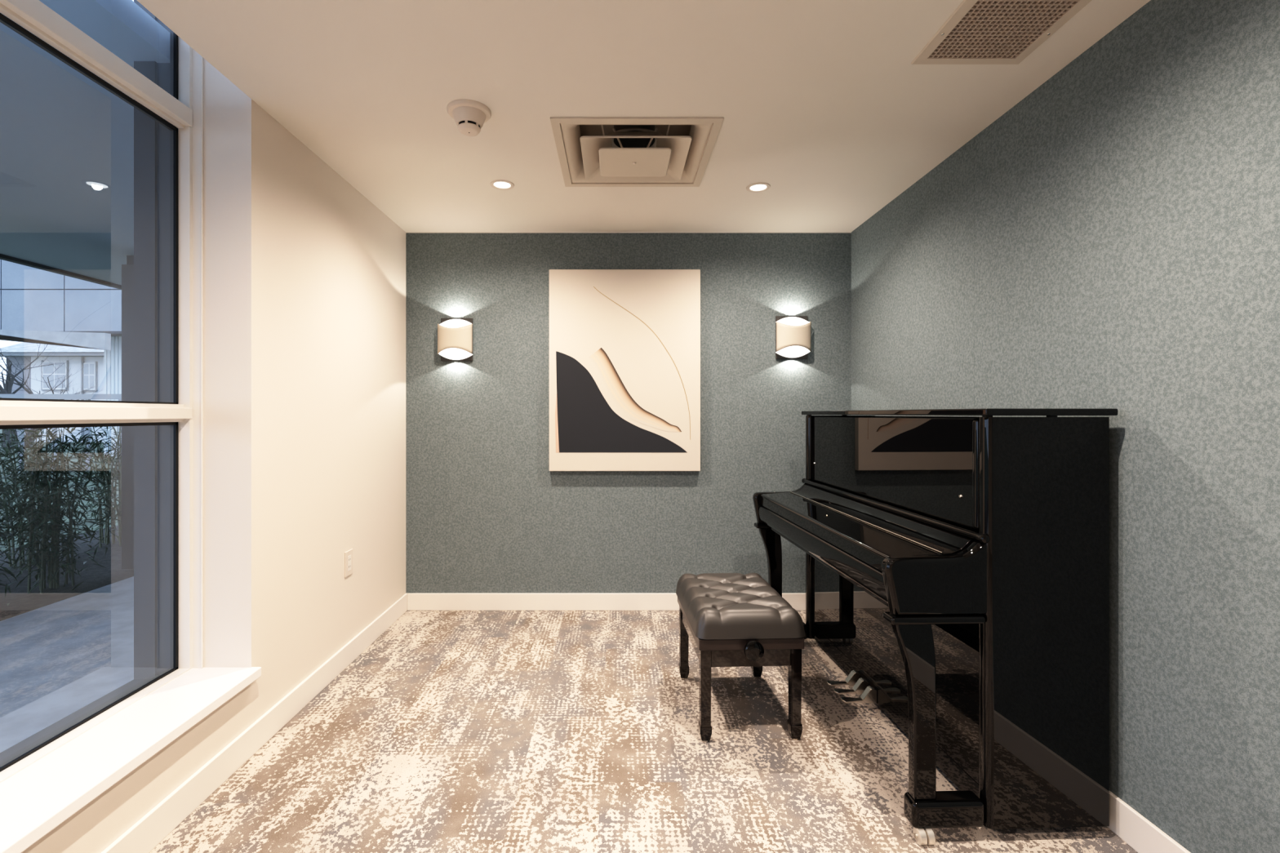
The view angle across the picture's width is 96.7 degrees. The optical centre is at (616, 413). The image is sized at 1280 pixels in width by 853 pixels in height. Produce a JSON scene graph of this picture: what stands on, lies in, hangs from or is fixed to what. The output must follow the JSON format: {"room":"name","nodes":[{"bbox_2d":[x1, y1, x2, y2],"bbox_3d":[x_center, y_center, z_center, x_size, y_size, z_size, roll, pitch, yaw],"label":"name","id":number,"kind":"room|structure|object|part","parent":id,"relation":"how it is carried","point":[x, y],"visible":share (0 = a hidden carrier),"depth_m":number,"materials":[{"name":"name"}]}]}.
{"room":"music room","nodes":[
{"label":"music room","id":0,"kind":"room"},
{"bbox_2d":[3,1,405,852],"bbox_3d":[-1.375,-0.210,0.553,0.300,2.800,5.507,0,0,0],"label":"wall","id":1,"kind":"structure","parent":0,"point":[304,276],"depth_m":2.09,"materials":[{"name":"beige paint"}]},
{"bbox_2d":[0,679,150,764],"bbox_3d":[-1.562,-0.255,4.900,0.075,2.910,14.200,0,0,0],"label":"trim","id":2,"kind":"structure","parent":1,"relation":"attached to","point":[50,731],"depth_m":1.62,"materials":[{"name":"grey metal"}]},
{"bbox_2d":[0,0,203,783],"bbox_3d":[-1.429,-0.352,0.454,0.091,2.415,2.907,0,0,0],"label":"window","id":3,"kind":"structure","parent":1,"relation":"in","point":[186,113],"depth_m":1.88,"materials":[{"name":"white paint"}]},
{"bbox_3d":[-1.435,-0.987,0.464,0.041,0.078,2.867,0,0,0],"label":"rail","id":4,"kind":"part","parent":3,"relation":"part of","materials":[{"name":"white paint"}]},
{"bbox_3d":[-1.435,-0.003,0.464,0.041,0.058,2.867,0,0,0],"label":"rail","id":5,"kind":"part","parent":3,"relation":"part of","materials":[{"name":"white paint"}]},
{"bbox_2d":[0,666,261,852],"bbox_3d":[-1.309,0.866,0.457,0.231,0.032,2.913,0,0,0],"label":"window sill","id":6,"kind":"structure","parent":1,"relation":"attached to","point":[38,798],"depth_m":1.43,"materials":[{"name":"white paint"}]},
{"bbox_2d":[133,0,176,679],"bbox_3d":[-1.538,-0.255,2.346,0.124,2.910,0.922,0,0,0],"label":"column","id":7,"kind":"structure","parent":1,"relation":"attached to","point":[151,138],"depth_m":1.89,"materials":[{"name":"grey"}]},
{"bbox_2d":[101,593,407,852],"bbox_3d":[-1.219,1.091,0.553,0.012,0.099,5.507,0,0,0],"label":"baseboard","id":8,"kind":"structure","parent":1,"relation":"attached to","point":[151,829],"depth_m":1.83,"materials":[{"name":"white paint"}]},
{"bbox_2d":[344,548,352,577],"bbox_3d":[-1.221,0.680,2.594,0.007,0.114,0.070,0,0,0],"label":"power outlet","id":9,"kind":"object","parent":1,"relation":"attached to","point":[348,554],"visible":1,"depth_m":2.58,"materials":[{"name":"beige plastic"}]},
{"bbox_2d":[347,555,351,571],"bbox_3d":[-1.218,0.680,2.594,0.001,0.068,0.033,0,0,0],"label":"socket","id":10,"kind":"object","parent":9,"relation":"attached to","point":[348,556],"depth_m":2.59,"materials":[{"name":"beige plastic"}]},
{"bbox_2d":[405,232,851,593],"bbox_3d":[0.005,-0.210,3.367,2.959,2.800,0.120,0,0,0],"label":"wall","id":11,"kind":"structure","parent":0,"point":[486,512],"depth_m":3.31,"materials":[{"name":"fabric"}]},
{"bbox_2d":[437,318,472,360],"bbox_3d":[-0.927,-0.431,3.264,0.201,0.248,0.084,0,0,0],"label":"wall sconce","id":12,"kind":"object","parent":11,"relation":"attached to","point":[455,335],"visible":1,"depth_m":3.25,"materials":[{"name":"beige fabric"}]},
{"bbox_2d":[438,347,472,359],"bbox_3d":[-0.927,-0.348,3.261,0.193,0.070,0.058,0,0,0],"label":"diffuser","id":13,"kind":"object","parent":12,"relation":"attached to","point":[446,353],"depth_m":3.26,"materials":[{"name":"white glass"}]},
{"bbox_2d":[439,319,471,328],"bbox_3d":[-0.927,-0.515,3.261,0.193,0.070,0.058,0,0,0],"label":"diffuser","id":14,"kind":"object","parent":12,"relation":"attached to","point":[445,323],"depth_m":3.27,"materials":[{"name":"white"}]},
{"bbox_2d":[407,593,805,610],"bbox_3d":[0.070,1.091,3.301,2.565,0.099,0.012,0,0,0],"label":"baseboard","id":15,"kind":"structure","parent":11,"relation":"attached to","point":[415,602],"depth_m":3.29,"materials":[{"name":"white paint"}]},
{"bbox_2d":[549,269,700,471],"bbox_3d":[0.047,-0.251,3.283,0.868,1.158,0.045,0,0,0],"label":"picture","id":16,"kind":"object","parent":11,"relation":"attached to","point":[624,344],"visible":1,"depth_m":3.26},
{"bbox_2d":[405,231,851,232],"bbox_3d":[0.070,-1.055,3.305,2.589,0.004,0.004,0,0,0],"label":"trim","id":17,"kind":"structure","parent":11,"relation":"attached to","point":[406,232],"depth_m":3.30,"materials":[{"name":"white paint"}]},
{"bbox_2d":[775,315,811,359],"bbox_3d":[1.016,-0.444,3.264,0.201,0.248,0.084,0,0,0],"label":"wall sconce","id":18,"kind":"object","parent":11,"relation":"attached to","point":[793,333],"visible":1,"depth_m":3.25,"materials":[{"name":"beige"}]},
{"bbox_2d":[775,316,809,325],"bbox_3d":[1.016,-0.527,3.261,0.193,0.070,0.058,0,0,0],"label":"diffuser","id":19,"kind":"object","parent":18,"relation":"attached to","point":[780,321],"depth_m":3.27,"materials":[{"name":"white glass"}]},
{"bbox_2d":[775,346,810,357],"bbox_3d":[1.016,-0.360,3.261,0.193,0.070,0.058,0,0,0],"label":"diffuser","id":20,"kind":"object","parent":18,"relation":"attached to","point":[780,351],"depth_m":3.27,"materials":[{"name":"white glass"}]},
{"bbox_2d":[149,610,1137,852],"bbox_3d":[0.020,1.190,0.564,2.929,0.100,5.727,0,0,0],"label":"floor","id":21,"kind":"structure","parent":0,"point":[452,731],"depth_m":1.87,"materials":[{"name":"carpet"}]},
{"bbox_2d":[675,573,804,742],"bbox_3d":[0.458,0.912,2.223,0.386,0.455,0.604,0,0,-2],"label":"piano bench","id":22,"kind":"object","parent":21,"relation":"on","point":[729,620],"visible":1,"depth_m":1.98,"materials":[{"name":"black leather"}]},
{"bbox_3d":[0.290,0.964,2.450,0.041,0.337,0.041,0,0,-2],"label":"leg","id":23,"kind":"part","parent":22,"relation":"part of","materials":[{"name":"black wood"}]},
{"bbox_3d":[0.309,0.964,1.983,0.041,0.337,0.041,0,0,-2],"label":"leg","id":24,"kind":"part","parent":22,"relation":"part of","materials":[{"name":"black wood"}]},
{"bbox_2d":[675,573,804,639],"bbox_3d":[0.458,0.730,2.223,0.386,0.090,0.536,0,0,-2],"label":"seat cushion","id":25,"kind":"object","parent":22,"relation":"on","point":[716,606],"depth_m":2.02,"materials":[{"name":"grey leather"}]},
{"bbox_3d":[0.467,0.806,1.943,0.067,0.067,0.043,0,0,-2],"label":"height knob","id":26,"kind":"part","parent":22,"relation":"part of","materials":[{"name":"black paint"}]},
{"bbox_3d":[0.607,0.964,2.463,0.041,0.337,0.041,0,0,-2],"label":"leg","id":27,"kind":"part","parent":22,"relation":"part of","materials":[{"name":"black wood"}]},
{"bbox_3d":[0.625,0.964,1.996,0.041,0.337,0.041,0,0,-2],"label":"leg","id":28,"kind":"part","parent":22,"relation":"part of","materials":[{"name":"black wood"}]},
{"bbox_2d":[752,408,1117,845],"bbox_3d":[1.002,0.563,2.175,0.614,1.154,1.358,0,0,-2],"label":"upright piano","id":29,"kind":"object","parent":21,"relation":"on","point":[957,567],"visible":0.91,"depth_m":1.52,"materials":[{"name":"black paint"}]},
{"bbox_3d":[0.811,0.550,2.806,0.255,0.020,0.054,0,0,-2],"label":"arm moulding","id":30,"kind":"part","parent":29,"relation":"part of","materials":[{"name":"black paint"}]},
{"bbox_3d":[0.756,0.796,2.801,0.110,0.474,0.034,0,0,-2],"label":"leg","id":31,"kind":"part","parent":29,"relation":"part of","materials":[{"name":"black paint"}]},
{"bbox_3d":[0.821,0.438,2.806,0.296,0.206,0.043,0,0,-2],"label":"key arm","id":32,"kind":"part","parent":29,"relation":"part of","materials":[{"name":"black paint"}]},
{"bbox_3d":[0.889,1.084,2.288,0.084,0.010,0.034,0,0,-2],"label":"pedal plate","id":33,"kind":"part","parent":29,"relation":"part of","materials":[{"name":"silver metal"}]},
{"bbox_3d":[1.106,0.556,2.822,0.335,1.097,0.045,0,0,-2],"label":"panel","id":34,"kind":"part","parent":29,"relation":"part of","materials":[{"name":"black paint"}]},
{"bbox_3d":[0.892,1.084,2.221,0.084,0.010,0.034,0,0,-2],"label":"pedal plate","id":35,"kind":"part","parent":29,"relation":"part of","materials":[{"name":"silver metal"}]},
{"bbox_3d":[0.894,1.084,2.154,0.084,0.010,0.034,0,0,-2],"label":"pedal plate","id":36,"kind":"part","parent":29,"relation":"part of","materials":[{"name":"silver metal"}]},
{"bbox_3d":[0.989,0.168,2.176,0.018,0.309,1.236,0,0,-2],"label":"panel","id":37,"kind":"part","parent":29,"relation":"part of","materials":[{"name":"black paint"}]},
{"bbox_3d":[0.990,0.785,2.176,0.016,0.483,1.236,0,0,-2],"label":"panel","id":38,"kind":"part","parent":29,"relation":"part of","materials":[{"name":"black paint"}]},
{"bbox_3d":[0.992,1.062,2.176,0.020,0.066,1.236,0,0,-2],"label":"rail","id":39,"kind":"part","parent":29,"relation":"part of","materials":[{"name":"black paint"}]},
{"bbox_3d":[0.959,0.333,2.175,0.025,0.025,1.336,0,0,-2],"label":"cap rail","id":40,"kind":"part","parent":29,"relation":"part of","materials":[{"name":"black paint"}]},
{"bbox_3d":[0.801,0.796,1.536,0.110,0.474,0.034,0,0,-2],"label":"leg","id":41,"kind":"part","parent":29,"relation":"part of","materials":[{"name":"black paint"}]},
{"bbox_3d":[0.866,0.438,1.536,0.296,0.206,0.043,0,0,-2],"label":"key arm","id":42,"kind":"part","parent":29,"relation":"part of","materials":[{"name":"black paint"}]},
{"bbox_3d":[0.856,0.550,1.535,0.255,0.020,0.054,0,0,-2],"label":"arm moulding","id":43,"kind":"part","parent":29,"relation":"part of","materials":[{"name":"black paint"}]},
{"bbox_3d":[1.129,-0.005,2.181,0.360,0.019,1.356,0,0,-2],"label":"lid","id":44,"kind":"part","parent":29,"relation":"part of","materials":[{"name":"black paint"}]},
{"bbox_3d":[1.151,0.556,1.540,0.335,1.097,0.045,0,0,-2],"label":"panel","id":45,"kind":"part","parent":29,"relation":"part of","materials":[{"name":"black paint"}]},
{"bbox_2d":[137,0,1150,231],"bbox_3d":[0.120,-1.107,0.604,2.689,0.100,5.607,0,0,0],"label":"ceiling","id":46,"kind":"structure","parent":0,"point":[824,104],"depth_m":1.87,"materials":[{"name":"white paint"}]},
{"bbox_2d":[446,98,491,136],"bbox_3d":[-0.514,-1.019,1.983,0.150,0.076,0.150,0,0,0],"label":"smoke detector","id":47,"kind":"object","parent":46,"relation":"attached to","point":[469,116],"visible":1,"depth_m":1.95,"materials":[{"name":"beige plastic"}]},
{"bbox_2d":[489,179,514,190],"bbox_3d":[-0.527,-1.055,2.620,0.111,0.004,0.111,0,0,0],"label":"recessed light","id":48,"kind":"object","parent":46,"relation":"in","point":[502,184],"visible":1,"depth_m":2.62,"materials":[{"name":"beige paint"}]},
{"bbox_2d":[550,117,724,186],"bbox_3d":[0.072,-1.120,2.327,0.619,0.194,0.606,0,0,0],"label":"ceiling vent","id":49,"kind":"object","parent":46,"relation":"in","point":[601,152],"visible":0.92,"depth_m":2.31,"materials":[{"name":"beige metal"}]},
{"bbox_3d":[0.072,-1.027,2.327,0.285,0.008,0.255,0,0,0],"label":"plate","id":50,"kind":"part","parent":49,"relation":"part of","materials":[{"name":"beige metal"}]},
{"bbox_2d":[746,182,770,192],"bbox_3d":[0.660,-1.055,2.650,0.111,0.004,0.111,0,0,0],"label":"recessed light","id":51,"kind":"object","parent":46,"relation":"in","point":[758,187],"visible":1,"depth_m":2.64,"materials":[{"name":"beige paint"}]},
{"bbox_2d":[911,0,1091,64],"bbox_3d":[1.048,-1.053,1.402,0.325,0.008,0.620,0,0,0],"label":"ceiling vent","id":52,"kind":"object","parent":46,"relation":"in","point":[978,32],"visible":1,"depth_m":1.56,"materials":[{"name":"beige metal"}]},
{"bbox_2d":[851,0,1279,852],"bbox_3d":[1.424,-0.210,0.503,0.120,2.800,5.607,0,0,0],"label":"wall","id":53,"kind":"structure","parent":0,"point":[1111,238],"depth_m":1.45,"materials":[{"name":"fabric"}]},
{"bbox_2d":[1107,791,1191,852],"bbox_3d":[1.358,1.091,0.553,0.012,0.099,5.507,0,0,0],"label":"baseboard","id":54,"kind":"structure","parent":53,"relation":"attached to","point":[1135,830],"depth_m":1.48,"materials":[{"name":"white paint"}]},
{"label":"outside","id":55,"kind":"structure","parent":0,"visible":0},
{"bbox_2d":[0,259,121,336],"bbox_3d":[-17.483,-4.918,14.285,17.069,5.884,0.630,0,0,0],"label":"building","id":56,"kind":"structure","parent":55,"point":[32,299],"depth_m":14.00,"materials":[{"name":"grey"}]},
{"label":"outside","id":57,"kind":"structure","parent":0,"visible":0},
{"bbox_2d":[0,329,111,350],"bbox_3d":[-14.760,-1.910,13.075,6.133,0.883,0.150,0,0,0],"label":"canopy","id":58,"kind":"object","parent":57,"point":[95,340],"visible":1,"depth_m":13.00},
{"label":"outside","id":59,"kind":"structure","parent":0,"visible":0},
{"bbox_2d":[0,429,118,551],"bbox_3d":[-32.600,1.290,25.000,54.800,0.100,70.000,0,0,0],"label":"ground","id":60,"kind":"structure","parent":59,"point":[88,524],"depth_m":9.26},
{"bbox_2d":[0,342,102,448],"bbox_3d":[-23.070,-1.931,19.915,7.436,6.499,6.404,0,0,-26],"label":"bare tree","id":61,"kind":"object","parent":60,"relation":"on","point":[7,384],"visible":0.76,"depth_m":20.77,"materials":[{"name":"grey plant"}]},
{"bbox_2d":[0,342,103,442],"bbox_3d":[-23.763,-1.598,27.225,6.756,5.676,5.550,0,0,0],"label":"house","id":62,"kind":"structure","parent":60,"relation":"on","point":[91,360],"depth_m":25.00,"materials":[{"name":"white"}]},
{"bbox_3d":[-24.665,-1.698,24.936,0.963,1.108,0.005,0,0,0],"label":"pane","id":63,"kind":"part","parent":62,"relation":"part of","materials":[{"name":"clear glass"}]},
{"bbox_3d":[-23.134,-1.662,24.936,0.436,1.084,0.005,0,0,0],"label":"pane","id":64,"kind":"part","parent":62,"relation":"part of","materials":[{"name":"clear glass"}]},
{"bbox_2d":[0,394,121,472],"bbox_3d":[-13.435,0.409,12.040,6.040,1.662,0.080,0,0,0],"label":"fence","id":65,"kind":"object","parent":60,"relation":"on","point":[86,397],"visible":0.21,"depth_m":12.00,"materials":[{"name":"grey"}]},
{"bbox_3d":[-12.600,0.464,12.040,0.060,1.552,0.060,0,0,0],"label":"post","id":66,"kind":"part","parent":65,"relation":"part of","materials":[{"name":"grey"}]},
{"bbox_3d":[-11.895,0.464,12.040,0.060,1.552,0.060,0,0,0],"label":"post","id":67,"kind":"part","parent":65,"relation":"part of","materials":[{"name":"grey"}]},
{"bbox_3d":[-13.435,-0.367,12.040,6.040,0.110,0.080,0,0,0],"label":"rail","id":68,"kind":"part","parent":65,"relation":"part of","materials":[{"name":"grey"}]},
{"bbox_3d":[-11.190,0.464,12.040,0.060,1.552,0.060,0,0,0],"label":"post","id":69,"kind":"part","parent":65,"relation":"part of","materials":[{"name":"grey"}]},
{"bbox_3d":[-10.485,0.464,12.040,0.060,1.552,0.060,0,0,0],"label":"post","id":70,"kind":"part","parent":65,"relation":"part of","materials":[{"name":"grey"}]},
{"bbox_2d":[0,524,133,621],"bbox_3d":[-4.296,1.220,5.000,1.808,0.120,22.000,0,0,0],"label":"planting bed","id":71,"kind":"object","parent":60,"relation":"on","point":[20,602],"visible":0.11,"depth_m":4.01,"materials":[{"name":"soil"}]},
{"bbox_2d":[0,434,17,606],"bbox_3d":[-3.740,0.524,3.120,0.630,1.394,0.630,0,0,0],"label":"clump","id":72,"kind":"object","parent":71,"relation":"in","point":[6,451],"visible":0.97,"depth_m":3.30,"materials":[{"name":"green plant"}]},
{"bbox_2d":[0,427,92,568],"bbox_3d":[-4.461,0.512,4.380,0.628,1.305,0.630,0,0,0],"label":"clump","id":73,"kind":"object","parent":71,"relation":"on","point":[17,448],"visible":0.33,"depth_m":4.33,"materials":[{"name":"green plant"}]},
{"bbox_2d":[0,426,115,594],"bbox_3d":[-3.760,0.586,3.800,0.629,1.250,0.630,0,0,0],"label":"clump","id":74,"kind":"object","parent":71,"relation":"in","point":[53,531],"visible":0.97,"depth_m":3.75,"materials":[{"name":"green plant"}]},
{"bbox_2d":[68,426,121,547],"bbox_3d":[-4.480,0.578,5.100,0.630,1.219,0.630,0,0,0],"label":"clump","id":75,"kind":"object","parent":71,"relation":"on","point":[113,475],"visible":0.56,"depth_m":5.02,"materials":[{"name":"green plant"}]},
{"bbox_2d":[103,336,121,457],"bbox_3d":[-12.543,-0.516,15.110,2.100,3.313,0.380,0,0,0],"label":"siding wing","id":76,"kind":"object","parent":60,"relation":"on","point":[113,357],"visible":0.02,"depth_m":14.97,"materials":[{"name":"white"}]},
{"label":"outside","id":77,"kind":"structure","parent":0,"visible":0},
{"bbox_2d":[0,576,133,752],"bbox_3d":[-2.458,1.180,5.000,1.865,0.080,22.000,0,0,0],"label":"paving","id":78,"kind":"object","parent":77,"point":[57,659],"depth_m":2.66,"materials":[{"name":"grey concrete"}]},
{"bbox_2d":[121,255,133,568],"bbox_3d":[-3.510,-0.015,4.298,0.260,2.310,0.243,0,0,0],"label":"porch column","id":79,"kind":"structure","parent":78,"relation":"on","point":[127,270],"depth_m":4.18,"materials":[{"name":"grey"}]},
{"bbox_2d":[0,0,169,284],"bbox_3d":[-2.987,-1.215,2.500,3.025,0.090,13.000,0,0,0],"label":"soffit","id":80,"kind":"structure","parent":79,"relation":"on","point":[67,140],"depth_m":2.50,"materials":[{"name":"white paint"}]},
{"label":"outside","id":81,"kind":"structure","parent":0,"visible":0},
{"bbox_2d":[0,253,121,289],"bbox_3d":[-4.530,-1.232,2.500,0.060,0.175,13.000,0,0,0],"label":"fascia","id":82,"kind":"object","parent":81,"point":[4,257],"depth_m":4.59,"materials":[{"name":"black"}]}
]}

